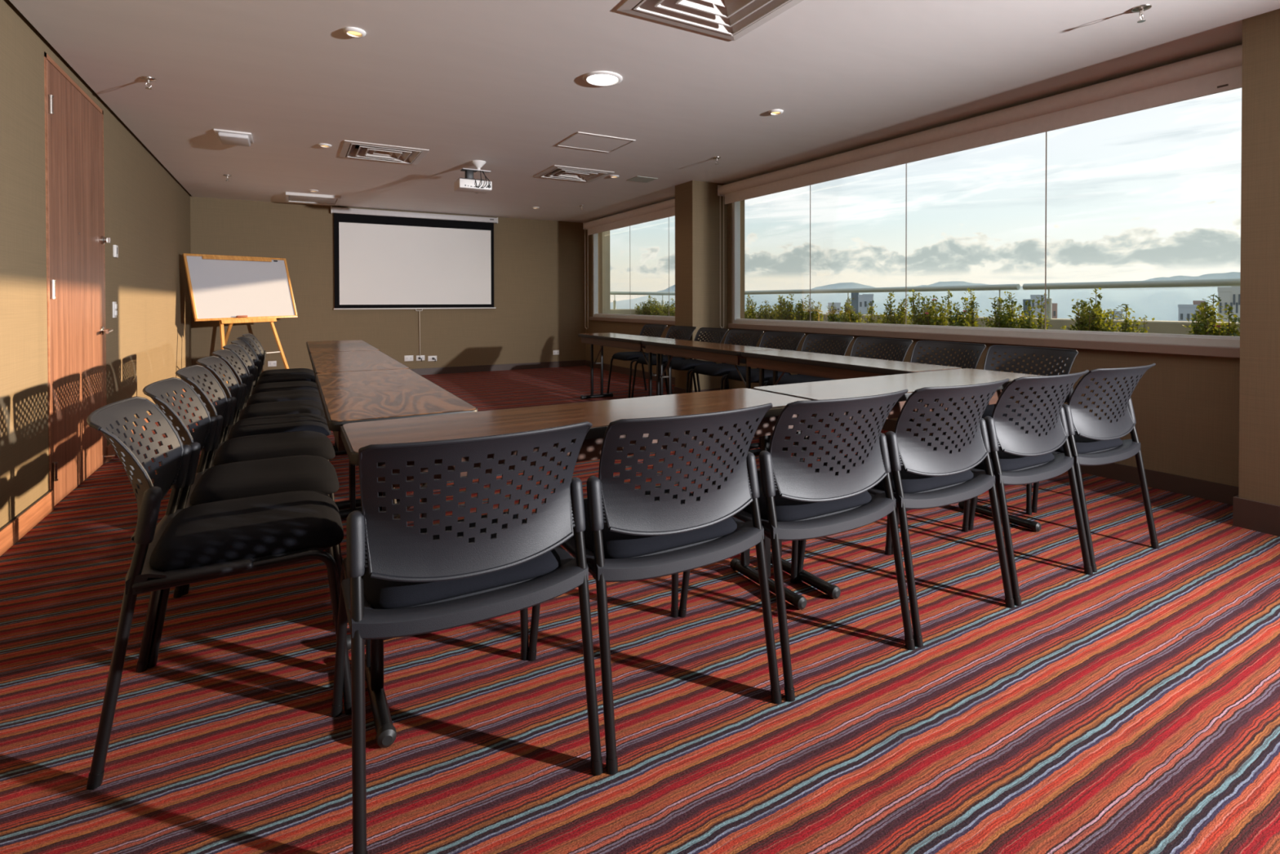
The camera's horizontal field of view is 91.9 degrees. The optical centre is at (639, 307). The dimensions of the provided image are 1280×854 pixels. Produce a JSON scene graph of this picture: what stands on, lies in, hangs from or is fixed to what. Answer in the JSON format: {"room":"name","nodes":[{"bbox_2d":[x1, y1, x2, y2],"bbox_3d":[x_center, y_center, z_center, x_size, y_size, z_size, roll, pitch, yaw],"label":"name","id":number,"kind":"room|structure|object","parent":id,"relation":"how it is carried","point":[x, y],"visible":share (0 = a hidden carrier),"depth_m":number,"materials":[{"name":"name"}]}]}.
{"room":"conference room","nodes":[
{"label":"conference room","id":0,"kind":"room"},
{"bbox_2d":[0,0,191,528],"bbox_3d":[-2.551,-0.176,2.090,0.150,2.520,13.650,0,1,-29],"label":"wall","id":1,"kind":"structure","parent":0,"point":[147,210],"depth_m":3.21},
{"bbox_2d":[44,51,115,506],"bbox_3d":[-3.402,-0.140,3.764,0.122,2.418,1.160,0,1,-29],"label":"door","id":2,"kind":"structure","parent":1,"relation":"in","point":[77,332],"depth_m":3.65,"materials":[{"name":"brown wood"}]},
{"bbox_2d":[0,388,185,555],"bbox_3d":[-2.479,1.027,2.142,0.012,0.112,13.350,0,1,-29],"label":"baseboard","id":3,"kind":"structure","parent":1,"relation":"attached to","point":[23,522],"depth_m":2.97,"materials":[{"name":"brown wood"}]},
{"bbox_2d":[190,194,586,379],"bbox_3d":[-3.301,-0.248,9.416,5.740,2.520,0.150,0,1,-29],"label":"wall","id":4,"kind":"structure","parent":0,"point":[540,277],"depth_m":9.27,"materials":[{"name":"paint"}]},
{"bbox_2d":[196,360,585,386],"bbox_3d":[-3.341,0.963,9.310,5.528,0.100,0.014,0,1,-29],"label":"baseboard","id":5,"kind":"structure","parent":4,"relation":"attached to","point":[434,371],"depth_m":9.90,"materials":[{"name":"wood"}]},
{"bbox_2d":[330,206,497,356],"bbox_3d":[-3.304,-0.350,9.275,2.374,2.157,0.090,0,1,-29],"label":"projection screen","id":6,"kind":"object","parent":4,"relation":"attached to","point":[384,260],"visible":1,"depth_m":9.21,"materials":[{"name":"fabric"}]},
{"bbox_2d":[602,230,610,313],"bbox_3d":[-0.776,-0.509,10.992,0.210,3.400,0.680,0,1,-29],"label":"wall","id":7,"kind":"structure","parent":0,"point":[606,235],"depth_m":10.71,"materials":[{"name":"paint"}]},
{"bbox_2d":[0,365,1279,853],"bbox_3d":[-0.049,1.125,3.513,5.890,0.120,13.650,0,1,-29],"label":"floor","id":8,"kind":"structure","parent":0,"point":[1131,705],"depth_m":1.71,"materials":[{"name":"carpet"}]},
{"bbox_2d":[86,395,351,790],"bbox_3d":[-1.151,0.673,1.748,0.588,0.827,0.551,0,1,-29],"label":"chair","id":9,"kind":"object","parent":8,"relation":"on","point":[206,541],"visible":0.99,"depth_m":1.64,"materials":[{"name":"grey plastic"}]},
{"bbox_2d":[149,490,343,570],"bbox_3d":[-1.103,0.622,1.775,0.442,0.071,0.455,0,1,-29],"label":"seat cushion","id":10,"kind":"object","parent":9,"relation":"on","point":[255,528],"depth_m":1.66,"materials":[{"name":"black fabric"}]},
{"bbox_2d":[142,377,341,667],"bbox_3d":[-1.391,0.669,2.214,0.588,0.827,0.551,0,1,-29],"label":"chair","id":11,"kind":"object","parent":8,"relation":"on","point":[247,478],"visible":0.63,"depth_m":2.15,"materials":[{"name":"grey plastic"}]},
{"bbox_2d":[189,454,339,505],"bbox_3d":[-1.342,0.618,2.241,0.442,0.071,0.455,0,1,-29],"label":"seat cushion","id":12,"kind":"object","parent":11,"relation":"on","point":[247,478],"depth_m":2.15,"materials":[{"name":"black fabric"}]},
{"bbox_2d":[219,315,288,383],"bbox_3d":[-4.811,0.299,7.648,0.970,1.477,1.227,0,1,-29],"label":"easel","id":13,"kind":"object","parent":8,"relation":"on","point":[224,340],"visible":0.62,"depth_m":7.65,"materials":[{"name":"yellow wood"}]},
{"bbox_2d":[182,253,297,321],"bbox_3d":[-4.817,-0.247,7.520,1.147,0.790,0.857,0,1,-29],"label":"whiteboard","id":14,"kind":"object","parent":13,"relation":"on","point":[221,287],"visible":1,"depth_m":7.46,"materials":[{"name":"plastic"}]},
{"bbox_2d":[175,364,342,595],"bbox_3d":[-1.635,0.665,2.677,0.588,0.827,0.551,0,1,-30],"label":"chair","id":15,"kind":"object","parent":8,"relation":"on","point":[259,446],"visible":0.51,"depth_m":2.63,"materials":[{"name":"grey plastic"}]},
{"bbox_2d":[213,431,335,466],"bbox_3d":[-1.587,0.614,2.705,0.442,0.071,0.455,0,1,-30],"label":"seat cushion","id":16,"kind":"object","parent":15,"relation":"on","point":[259,446],"depth_m":2.62,"materials":[{"name":"black fabric"}]},
{"bbox_2d":[196,355,330,460],"bbox_3d":[-1.883,0.661,3.140,0.588,0.827,0.551,0,1,-29],"label":"chair","id":17,"kind":"object","parent":8,"relation":"on","point":[300,421],"visible":0.55,"depth_m":3.11,"materials":[{"name":"grey plastic"}]},
{"bbox_2d":[227,413,330,439],"bbox_3d":[-1.835,0.610,3.167,0.442,0.071,0.455,0,1,-29],"label":"seat cushion","id":18,"kind":"object","parent":17,"relation":"on","point":[300,421],"depth_m":3.08,"materials":[{"name":"black fabric"}]},
{"bbox_2d":[212,348,325,422],"bbox_3d":[-2.131,0.657,3.603,0.588,0.827,0.551,0,1,-29],"label":"chair","id":19,"kind":"object","parent":8,"relation":"on","point":[295,406],"visible":0.42,"depth_m":3.57,"materials":[{"name":"grey plastic"}]},
{"bbox_2d":[239,400,325,420],"bbox_3d":[-2.082,0.605,3.630,0.442,0.071,0.455,0,1,-29],"label":"seat cushion","id":20,"kind":"object","parent":19,"relation":"on","point":[295,406],"depth_m":3.55,"materials":[{"name":"black fabric"}]},
{"bbox_2d":[222,343,321,407],"bbox_3d":[-2.382,0.653,4.064,0.588,0.827,0.551,0,1,-30],"label":"chair","id":21,"kind":"object","parent":8,"relation":"on","point":[297,394],"visible":0.36,"depth_m":4.04,"materials":[{"name":"grey plastic"}]},
{"bbox_2d":[246,389,321,405],"bbox_3d":[-2.334,0.601,4.091,0.442,0.071,0.455,0,1,-30],"label":"seat cushion","id":22,"kind":"object","parent":21,"relation":"on","point":[297,394],"depth_m":4.01,"materials":[{"name":"black fabric"}]},
{"bbox_2d":[230,339,318,395],"bbox_3d":[-2.641,0.648,4.530,0.588,0.827,0.551,0,1,-29],"label":"chair","id":23,"kind":"object","parent":8,"relation":"on","point":[290,385],"visible":0.29,"depth_m":4.54,"materials":[{"name":"grey plastic"}]},
{"bbox_2d":[252,381,318,395],"bbox_3d":[-2.592,0.597,4.557,0.442,0.071,0.455,0,1,-29],"label":"seat cushion","id":24,"kind":"object","parent":23,"relation":"on","point":[290,385],"depth_m":4.47,"materials":[{"name":"black fabric"}]},
{"bbox_2d":[236,336,315,386],"bbox_3d":[-2.899,0.644,4.993,0.588,0.827,0.551,0,1,-29],"label":"chair","id":25,"kind":"object","parent":8,"relation":"on","point":[295,377],"visible":0.3,"depth_m":5.00,"materials":[{"name":"grey plastic"}]},
{"bbox_2d":[256,373,315,386],"bbox_3d":[-2.851,0.593,5.020,0.442,0.071,0.455,0,1,-29],"label":"seat cushion","id":26,"kind":"object","parent":25,"relation":"on","point":[295,377],"depth_m":4.94,"materials":[{"name":"black fabric"}]},
{"bbox_2d":[241,333,315,378],"bbox_3d":[-3.159,0.640,5.457,0.588,0.827,0.551,0,1,-30],"label":"chair","id":27,"kind":"object","parent":8,"relation":"on","point":[291,371],"visible":0.22,"depth_m":5.47,"materials":[{"name":"grey plastic"}]},
{"bbox_2d":[259,368,315,377],"bbox_3d":[-3.111,0.589,5.484,0.442,0.071,0.455,0,1,-30],"label":"seat cushion","id":28,"kind":"object","parent":27,"relation":"on","point":[291,371],"depth_m":5.40,"materials":[{"name":"black fabric"}]},
{"bbox_2d":[306,339,380,449],"bbox_3d":[-2.507,0.681,5.169,0.470,0.738,1.455,0,1,-29],"label":"folding table","id":29,"kind":"object","parent":8,"relation":"on","point":[358,344],"visible":0.24,"depth_m":5.02,"materials":[{"name":"brown wood"}]},
{"bbox_2d":[309,350,409,509],"bbox_3d":[-1.799,0.693,3.891,0.460,0.738,1.450,0,1,-29],"label":"folding table","id":30,"kind":"object","parent":8,"relation":"on","point":[371,360],"visible":0.3,"depth_m":3.67,"materials":[{"name":"brown wood"}]},
{"bbox_2d":[315,368,477,650],"bbox_3d":[-1.091,0.704,2.610,0.452,0.738,1.466,0,1,-29],"label":"folding table","id":31,"kind":"object","parent":8,"relation":"on","point":[361,396],"visible":0.44,"depth_m":2.34,"materials":[{"name":"brown wood"}]},
{"bbox_2d":[331,421,603,853],"bbox_3d":[-0.445,0.674,1.534,0.551,0.827,0.588,0,1,-30],"label":"chair","id":32,"kind":"object","parent":8,"relation":"on","point":[397,579],"visible":1,"depth_m":1.33,"materials":[{"name":"grey plastic"}]},
{"bbox_2d":[363,511,559,608],"bbox_3d":[-0.472,0.623,1.582,0.455,0.071,0.442,0,1,-30],"label":"seat cushion","id":33,"kind":"object","parent":32,"relation":"on","point":[378,593],"depth_m":1.38,"materials":[{"name":"black fabric"}]},
{"bbox_2d":[340,387,808,747],"bbox_3d":[-0.119,0.708,2.026,1.528,0.738,0.425,0,1,-29],"label":"folding table","id":34,"kind":"object","parent":8,"relation":"on","point":[354,436],"visible":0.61,"depth_m":1.88,"materials":[{"name":"brown wood"}]},
{"bbox_2d":[577,333,676,399],"bbox_3d":[-0.170,0.664,6.463,0.415,0.738,1.465,0,1,-29],"label":"folding table","id":35,"kind":"object","parent":8,"relation":"on","point":[633,342],"visible":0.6,"depth_m":6.35,"materials":[{"name":"brown wood"}]},
{"bbox_2d":[606,324,667,398],"bbox_3d":[-0.014,0.615,7.334,0.588,0.827,0.551,0,1,-30],"label":"chair","id":36,"kind":"object","parent":8,"relation":"on","point":[633,357],"visible":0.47,"depth_m":7.35,"materials":[{"name":"grey plastic"}]},
{"bbox_2d":[612,351,656,360],"bbox_3d":[-0.062,0.565,7.305,0.442,0.071,0.455,0,1,-30],"label":"seat cushion","id":37,"kind":"object","parent":36,"relation":"on","point":[624,356],"depth_m":7.16,"materials":[{"name":"black fabric"}]},
{"bbox_2d":[527,403,782,774],"bbox_3d":[0.032,0.671,1.789,0.551,0.827,0.588,0,1,-30],"label":"chair","id":38,"kind":"object","parent":8,"relation":"on","point":[649,531],"visible":0.9,"depth_m":1.58,"materials":[{"name":"grey plastic"}]},
{"bbox_2d":[573,485,737,558],"bbox_3d":[0.004,0.619,1.837,0.455,0.071,0.442,0,1,-30],"label":"seat cushion","id":39,"kind":"object","parent":38,"relation":"on","point":[615,544],"depth_m":1.63,"materials":[{"name":"black fabric"}]},
{"bbox_2d":[631,325,697,397],"bbox_3d":[0.281,0.620,6.811,0.588,0.827,0.551,0,1,-30],"label":"chair","id":40,"kind":"object","parent":8,"relation":"on","point":[642,360],"visible":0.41,"depth_m":6.89,"materials":[{"name":"grey plastic"}]},
{"bbox_2d":[636,355,684,364],"bbox_3d":[0.233,0.569,6.783,0.442,0.071,0.455,0,1,-30],"label":"seat cushion","id":41,"kind":"object","parent":40,"relation":"on","point":[642,360],"depth_m":6.68,"materials":[{"name":"black fabric"}]},
{"bbox_2d":[662,327,728,392],"bbox_3d":[0.560,0.624,6.316,0.588,0.827,0.551,0,1,-29],"label":"chair","id":42,"kind":"object","parent":8,"relation":"on","point":[689,365],"visible":0.5,"depth_m":6.32,"materials":[{"name":"grey plastic"}]},
{"bbox_2d":[663,359,715,370],"bbox_3d":[0.511,0.574,6.289,0.442,0.071,0.455,0,1,-29],"label":"seat cushion","id":43,"kind":"object","parent":42,"relation":"on","point":[682,364],"depth_m":6.15,"materials":[{"name":"black fabric"}]},
{"bbox_2d":[641,339,778,448],"bbox_3d":[0.539,0.675,5.178,0.415,0.738,1.455,0,1,-29],"label":"folding table","id":44,"kind":"object","parent":8,"relation":"on","point":[708,351],"visible":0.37,"depth_m":5.03,"materials":[{"name":"brown wood"}]},
{"bbox_2d":[688,328,764,392],"bbox_3d":[0.821,0.628,5.853,0.588,0.827,0.551,0,1,-30],"label":"chair","id":45,"kind":"object","parent":8,"relation":"on","point":[722,370],"visible":0.51,"depth_m":5.88,"materials":[{"name":"grey plastic"}]},
{"bbox_2d":[692,363,746,376],"bbox_3d":[0.773,0.578,5.825,0.442,0.071,0.455,0,1,-30],"label":"seat cushion","id":46,"kind":"object","parent":45,"relation":"on","point":[717,369],"depth_m":5.70,"materials":[{"name":"black fabric"}]},
{"bbox_2d":[722,331,804,389],"bbox_3d":[1.081,0.632,5.393,0.588,0.827,0.551,0,1,-30],"label":"chair","id":47,"kind":"object","parent":8,"relation":"on","point":[733,375],"visible":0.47,"depth_m":5.44,"materials":[{"name":"grey plastic"}]},
{"bbox_2d":[726,368,791,382],"bbox_3d":[1.032,0.582,5.365,0.442,0.071,0.455,0,1,-30],"label":"seat cushion","id":48,"kind":"object","parent":47,"relation":"on","point":[733,375],"depth_m":5.26,"materials":[{"name":"black fabric"}]},
{"bbox_2d":[678,389,915,702],"bbox_3d":[0.513,0.667,2.048,0.551,0.827,0.588,0,1,-30],"label":"chair","id":49,"kind":"object","parent":8,"relation":"on","point":[797,501],"visible":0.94,"depth_m":1.83,"materials":[{"name":"grey plastic"}]},
{"bbox_2d":[704,469,871,521],"bbox_3d":[0.485,0.616,2.096,0.455,0.071,0.442,0,1,-30],"label":"seat cushion","id":50,"kind":"object","parent":49,"relation":"on","point":[786,509],"depth_m":1.89,"materials":[{"name":"black fabric"}]},
{"bbox_2d":[764,333,855,450],"bbox_3d":[1.340,0.637,4.933,0.588,0.827,0.551,0,1,-29],"label":"chair","id":51,"kind":"object","parent":8,"relation":"on","point":[789,379],"visible":0.47,"depth_m":5.00,"materials":[{"name":"grey plastic"}]},
{"bbox_2d":[766,374,834,385],"bbox_3d":[1.291,0.586,4.906,0.442,0.071,0.455,0,1,-29],"label":"seat cushion","id":52,"kind":"object","parent":51,"relation":"on","point":[789,379],"depth_m":4.86,"materials":[{"name":"black fabric"}]},
{"bbox_2d":[741,349,961,511],"bbox_3d":[1.233,0.687,3.887,0.410,0.738,1.455,0,1,-28],"label":"folding table","id":53,"kind":"object","parent":8,"relation":"on","point":[814,364],"visible":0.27,"depth_m":3.81,"materials":[{"name":"brown wood"}]},
{"bbox_2d":[806,337,912,448],"bbox_3d":[1.599,0.641,4.473,0.588,0.827,0.551,0,1,-29],"label":"chair","id":54,"kind":"object","parent":8,"relation":"on","point":[863,340],"visible":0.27,"depth_m":4.61,"materials":[{"name":"grey plastic"}]},
{"bbox_2d":[752,368,1044,599],"bbox_3d":[1.211,0.698,2.773,1.490,0.738,0.430,0,1,-29],"label":"folding table","id":55,"kind":"object","parent":8,"relation":"on","point":[881,384],"visible":0.39,"depth_m":2.66,"materials":[{"name":"brown wood"}]},
{"bbox_2d":[796,377,1014,647],"bbox_3d":[0.988,0.664,2.314,0.551,0.827,0.588,0,1,-29],"label":"chair","id":56,"kind":"object","parent":8,"relation":"on","point":[922,477],"visible":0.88,"depth_m":2.09,"materials":[{"name":"grey plastic"}]},
{"bbox_2d":[815,453,973,493],"bbox_3d":[0.961,0.612,2.362,0.455,0.071,0.442,0,1,-29],"label":"seat cushion","id":57,"kind":"object","parent":56,"relation":"on","point":[911,482],"depth_m":2.15,"materials":[{"name":"black fabric"}]},
{"bbox_2d":[864,340,986,450],"bbox_3d":[1.859,0.645,4.013,0.588,0.827,0.551,0,1,-29],"label":"chair","id":58,"kind":"object","parent":8,"relation":"on","point":[925,344],"visible":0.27,"depth_m":4.15,"materials":[{"name":"grey plastic"}]},
{"bbox_2d":[891,369,1093,605],"bbox_3d":[1.464,0.660,2.580,0.551,0.827,0.588,0,1,-30],"label":"chair","id":59,"kind":"object","parent":8,"relation":"on","point":[1017,457],"visible":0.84,"depth_m":2.35,"materials":[{"name":"grey plastic"}]},
{"bbox_2d":[927,435,1054,471],"bbox_3d":[1.437,0.609,2.628,0.455,0.071,0.442,0,1,-30],"label":"seat cushion","id":60,"kind":"object","parent":59,"relation":"on","point":[1008,462],"depth_m":2.42,"materials":[{"name":"black fabric"}]},
{"bbox_2d":[942,345,1078,515],"bbox_3d":[2.118,0.649,3.554,0.588,0.827,0.551,0,1,-30],"label":"chair","id":61,"kind":"object","parent":8,"relation":"on","point":[1064,353],"visible":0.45,"depth_m":3.64,"materials":[{"name":"grey plastic"}]},
{"bbox_2d":[949,404,1048,425],"bbox_3d":[2.070,0.598,3.525,0.442,0.071,0.455,0,1,-30],"label":"seat cushion","id":62,"kind":"object","parent":61,"relation":"on","point":[988,411],"depth_m":3.43,"materials":[{"name":"black fabric"}]},
{"bbox_2d":[968,363,1159,572],"bbox_3d":[1.951,0.656,2.850,0.551,0.827,0.588,0,1,-28],"label":"chair","id":63,"kind":"object","parent":8,"relation":"on","point":[1093,441],"visible":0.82,"depth_m":2.63,"materials":[{"name":"grey plastic"}]},
{"bbox_2d":[1020,422,1122,453],"bbox_3d":[1.925,0.605,2.899,0.455,0.071,0.442,0,1,-28],"label":"seat cushion","id":64,"kind":"object","parent":63,"relation":"on","point":[1083,445],"depth_m":2.70,"materials":[{"name":"black fabric"}]},
{"bbox_2d":[8,0,1279,222],"bbox_3d":[0.022,-1.466,3.530,5.715,0.140,13.650,0,1,-29],"label":"ceiling","id":65,"kind":"structure","parent":0,"point":[500,83],"depth_m":3.80,"materials":[{"name":"white paint"}]},
{"bbox_2d":[213,128,253,146],"bbox_3d":[-3.308,-1.382,5.045,0.250,0.045,0.340,0,1,-29],"label":"lamp","id":66,"kind":"object","parent":65,"relation":"attached to","point":[226,137],"visible":1,"depth_m":4.96,"materials":[{"name":"white plastic"}]},
{"bbox_2d":[285,191,340,204],"bbox_3d":[-4.240,-1.415,8.021,0.610,0.035,0.610,0,1,-29],"label":"speaker panel","id":67,"kind":"object","parent":65,"relation":"attached to","point":[290,197],"visible":1,"depth_m":7.98,"materials":[{"name":"white plastic"}]},
{"bbox_2d":[338,140,429,164],"bbox_3d":[-2.343,-1.476,5.643,0.684,0.152,0.669,0,1,-29],"label":"ceiling vent","id":68,"kind":"object","parent":65,"relation":"in","point":[350,149],"visible":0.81,"depth_m":5.70,"materials":[{"name":"metal"}]},
{"bbox_2d":[453,160,492,193],"bbox_3d":[-1.609,-1.275,5.978,0.315,0.283,0.297,0,1,-29],"label":"projector","id":69,"kind":"object","parent":65,"relation":"hanging from","point":[468,184],"visible":1,"depth_m":5.92,"materials":[{"name":"white plastic"}]},
{"bbox_2d":[533,164,614,182],"bbox_3d":[-0.713,-1.489,6.585,0.669,0.152,0.629,0,1,-29],"label":"ceiling vent","id":70,"kind":"object","parent":65,"relation":"in","point":[557,172],"visible":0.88,"depth_m":6.60,"materials":[{"name":"metal"}]},
{"bbox_2d":[555,131,635,152],"bbox_3d":[-0.383,-1.409,5.282,0.524,0.006,0.480,0,1,-29],"label":"access hatch","id":71,"kind":"object","parent":65,"relation":"attached to","point":[583,140],"visible":1,"depth_m":5.27,"materials":[{"name":"white paint"}]},
{"bbox_2d":[582,71,622,86],"bbox_3d":[-0.227,-1.391,3.763,0.240,0.012,0.240,0,1,-29],"label":"recessed light","id":72,"kind":"object","parent":65,"relation":"in","point":[600,78],"visible":1,"depth_m":3.75,"materials":[{"name":"white plastic"}]},
{"bbox_2d":[616,0,803,40],"bbox_3d":[0.361,-1.452,2.743,0.690,0.152,0.690,0,1,-29],"label":"ceiling vent","id":73,"kind":"object","parent":65,"relation":"in","point":[731,20],"visible":1,"depth_m":2.91,"materials":[{"name":"metal"}]},
{"bbox_2d":[675,180,728,390],"bbox_3d":[0.716,-0.204,7.226,0.494,2.460,0.365,0,1,-29],"label":"column","id":74,"kind":"structure","parent":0,"point":[697,203],"depth_m":7.07,"materials":[{"name":"paint"}]},
{"bbox_2d":[585,200,1239,486],"bbox_3d":[1.273,-0.202,6.944,0.200,2.460,8.650,0,1,-29],"label":"wall","id":75,"kind":"structure","parent":0,"point":[1186,407],"depth_m":3.60,"materials":[{"name":"paint"}]},
{"bbox_2d":[589,217,675,324],"bbox_3d":[0.035,-0.538,8.987,0.145,1.505,3.370,0,1,-29],"label":"window","id":76,"kind":"structure","parent":75,"relation":"in","point":[669,320],"depth_m":9.76,"materials":[{"name":"metal"}]},
{"bbox_2d":[582,198,675,328],"bbox_3d":[-0.062,-0.527,8.934,0.147,1.797,3.363,0,1,-29],"label":"roller blind","id":77,"kind":"object","parent":76,"relation":"attached to","point":[664,209],"visible":0.84,"depth_m":8.96,"materials":[{"name":"white fabric"}]},
{"bbox_2d":[585,360,1279,536],"bbox_3d":[2.164,0.978,4.751,0.416,0.140,13.336,0,1,-29],"label":"baseboard","id":78,"kind":"structure","parent":75,"relation":"attached to","point":[1215,491],"depth_m":3.47,"materials":[{"name":"wood"}]},
{"bbox_2d":[728,131,1239,358],"bbox_3d":[2.181,-0.504,5.180,0.145,1.505,4.510,0,1,-29],"label":"window","id":79,"kind":"structure","parent":75,"relation":"in","point":[1225,346],"depth_m":4.46,"materials":[{"name":"metal"}]},
{"bbox_2d":[717,44,1242,328],"bbox_3d":[2.070,-0.566,5.151,0.147,1.652,4.558,0,1,-29],"label":"window frame","id":80,"kind":"structure","parent":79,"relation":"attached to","point":[1219,71],"depth_m":4.16,"materials":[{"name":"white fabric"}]},
{"bbox_2d":[1238,8,1279,506],"bbox_3d":[4.355,-0.149,1.069,0.600,2.460,4.787,0,1,-29],"label":"pillar","id":81,"kind":"structure","parent":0,"point":[1260,276],"depth_m":2.95,"materials":[{"name":"paint"}]},
{"label":"outside","id":82,"kind":"structure","parent":0,"visible":0},
{"bbox_3d":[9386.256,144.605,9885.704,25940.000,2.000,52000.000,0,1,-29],"label":"floor","id":83,"kind":"structure","parent":82,"visible":0},
{"bbox_2d":[615,287,1217,321],"bbox_3d":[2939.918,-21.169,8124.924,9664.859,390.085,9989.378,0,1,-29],"label":"glass railing","id":84,"kind":"object","parent":83,"relation":"on","point":[1162,304],"visible":0.26,"depth_m":5765.39,"materials":[{"name":"glass"}]},
{"bbox_2d":[610,271,1240,309],"bbox_3d":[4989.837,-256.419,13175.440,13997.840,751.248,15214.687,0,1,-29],"label":"mountain ridge","id":85,"kind":"object","parent":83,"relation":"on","point":[625,304],"visible":0.13,"depth_m":8883.94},
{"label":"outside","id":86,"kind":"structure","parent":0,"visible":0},
{"bbox_2d":[851,292,873,314],"bbox_3d":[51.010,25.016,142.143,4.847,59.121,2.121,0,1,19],"label":"apartment tower","id":87,"kind":"structure","parent":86,"point":[860,302],"depth_m":140.96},
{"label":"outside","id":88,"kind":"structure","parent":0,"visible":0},
{"bbox_2d":[1217,285,1239,322],"bbox_3d":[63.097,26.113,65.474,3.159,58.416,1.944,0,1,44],"label":"apartment tower","id":89,"kind":"structure","parent":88,"point":[1230,295],"depth_m":65.06,"materials":[{"name":"concrete"}]},
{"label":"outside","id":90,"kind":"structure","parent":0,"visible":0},
{"bbox_3d":[2.794,1.128,6.636,2.130,0.200,11.800,0,1,-29],"label":"floor","id":91,"kind":"structure","parent":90,"visible":0},
{"bbox_2d":[744,311,1239,334],"bbox_3d":[3.537,0.560,7.051,0.240,0.925,11.800,0,1,-29],"label":"parapet","id":92,"kind":"object","parent":91,"relation":"on","point":[1155,326],"depth_m":5.38,"materials":[{"name":"concrete"}]},
{"bbox_2d":[744,284,1020,314],"bbox_3d":[2.305,-0.087,9.147,0.062,0.371,6.428,0,1,-29],"label":"rail","id":93,"kind":"object","parent":92,"relation":"on","point":[994,286],"visible":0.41,"depth_m":7.59,"materials":[{"name":"metal"}]},
{"bbox_2d":[1022,278,1239,318],"bbox_3d":[5.081,-0.043,4.222,0.062,0.371,4.765,0,1,-29],"label":"rail","id":94,"kind":"object","parent":92,"relation":"on","point":[1218,282],"visible":0.79,"depth_m":5.47,"materials":[{"name":"metal"}]},
{"bbox_3d":[3.421,0.780,5.581,0.530,0.515,4.750,0,1,-29],"label":"planter","id":95,"kind":"object","parent":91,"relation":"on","visible":0},
{"bbox_2d":[825,297,864,323],"bbox_3d":[2.410,0.188,7.367,0.469,0.649,0.470,0,1,-29],"label":"shrub","id":96,"kind":"object","parent":95,"relation":"on","point":[845,317],"visible":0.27,"depth_m":7.33,"materials":[{"name":"green plant"}]},
{"bbox_2d":[877,290,911,324],"bbox_3d":[2.798,0.164,6.702,0.478,0.708,0.325,0,1,-29],"label":"shrub","id":97,"kind":"object","parent":95,"relation":"on","point":[900,316],"visible":0.41,"depth_m":6.67,"materials":[{"name":"green plant"}]},
{"bbox_2d":[906,288,942,325],"bbox_3d":[2.967,0.162,6.415,0.517,0.715,0.348,0,1,-29],"label":"shrub","id":98,"kind":"object","parent":95,"relation":"on","point":[917,320],"visible":0.3,"depth_m":6.36,"materials":[{"name":"green plant"}]},
{"bbox_2d":[920,289,952,325],"bbox_3d":[3.022,0.166,6.259,0.437,0.710,0.309,0,1,-29],"label":"shrub","id":99,"kind":"object","parent":95,"relation":"on","point":[928,314],"visible":0.46,"depth_m":6.25,"materials":[{"name":"green plant"}]},
{"bbox_2d":[942,296,973,326],"bbox_3d":[3.149,0.205,6.090,0.438,0.638,0.329,0,1,-29],"label":"shrub","id":100,"kind":"object","parent":95,"relation":"on","point":[955,318],"visible":0.3,"depth_m":6.13,"materials":[{"name":"green plant"}]},
{"bbox_2d":[981,291,1037,328],"bbox_3d":[3.378,0.186,5.666,0.492,0.683,0.417,0,1,-29],"label":"shrub","id":101,"kind":"object","parent":95,"relation":"on","point":[1005,320],"visible":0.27,"depth_m":5.61,"materials":[{"name":"green plant"}]},
{"bbox_2d":[1013,293,1053,329],"bbox_3d":[3.477,0.198,5.478,0.442,0.662,0.283,0,1,-29],"label":"shrub","id":102,"kind":"object","parent":95,"relation":"on","point":[1022,320],"visible":0.36,"depth_m":5.45,"materials":[{"name":"green plant"}]},
{"bbox_2d":[1060,287,1121,331],"bbox_3d":[3.715,0.181,5.083,0.510,0.704,0.387,0,1,-29],"label":"shrub","id":103,"kind":"object","parent":95,"relation":"on","point":[1094,321],"visible":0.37,"depth_m":5.02,"materials":[{"name":"green plant"}]},
{"bbox_2d":[1111,303,1155,333],"bbox_3d":[3.824,0.251,4.836,0.415,0.566,0.422,0,1,-29],"label":"shrub","id":104,"kind":"object","parent":95,"relation":"on","point":[1126,328],"visible":0.19,"depth_m":4.79,"materials":[{"name":"green plant"}]},
{"bbox_2d":[1182,293,1227,335],"bbox_3d":[4.047,0.216,4.439,0.448,0.644,0.285,0,1,-29],"label":"shrub","id":105,"kind":"object","parent":95,"relation":"on","point":[1207,319],"visible":0.38,"depth_m":4.41,"materials":[{"name":"green plant"}]},
{"bbox_2d":[1208,304,1239,336],"bbox_3d":[4.133,0.256,4.335,0.479,0.566,0.326,0,1,-29],"label":"shrub","id":106,"kind":"object","parent":95,"relation":"on","point":[1230,331],"visible":0.16,"depth_m":4.32,"materials":[{"name":"green plant"}]},
{"bbox_3d":[1.137,0.744,9.631,0.530,0.515,4.350,0,1,-29],"label":"planter","id":107,"kind":"object","parent":91,"relation":"on","visible":0},
{"bbox_2d":[773,293,808,320],"bbox_3d":[1.987,0.157,8.128,0.492,0.696,0.425,0,1,-29],"label":"shrub","id":108,"kind":"object","parent":107,"relation":"on","point":[789,314],"visible":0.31,"depth_m":8.09,"materials":[{"name":"green plant"}]},
{"bbox_2d":[794,294,826,321],"bbox_3d":[2.144,0.168,7.844,0.455,0.680,0.390,0,1,-29],"label":"shrub","id":109,"kind":"object","parent":107,"relation":"on","point":[815,313],"visible":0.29,"depth_m":7.83,"materials":[{"name":"green plant"}]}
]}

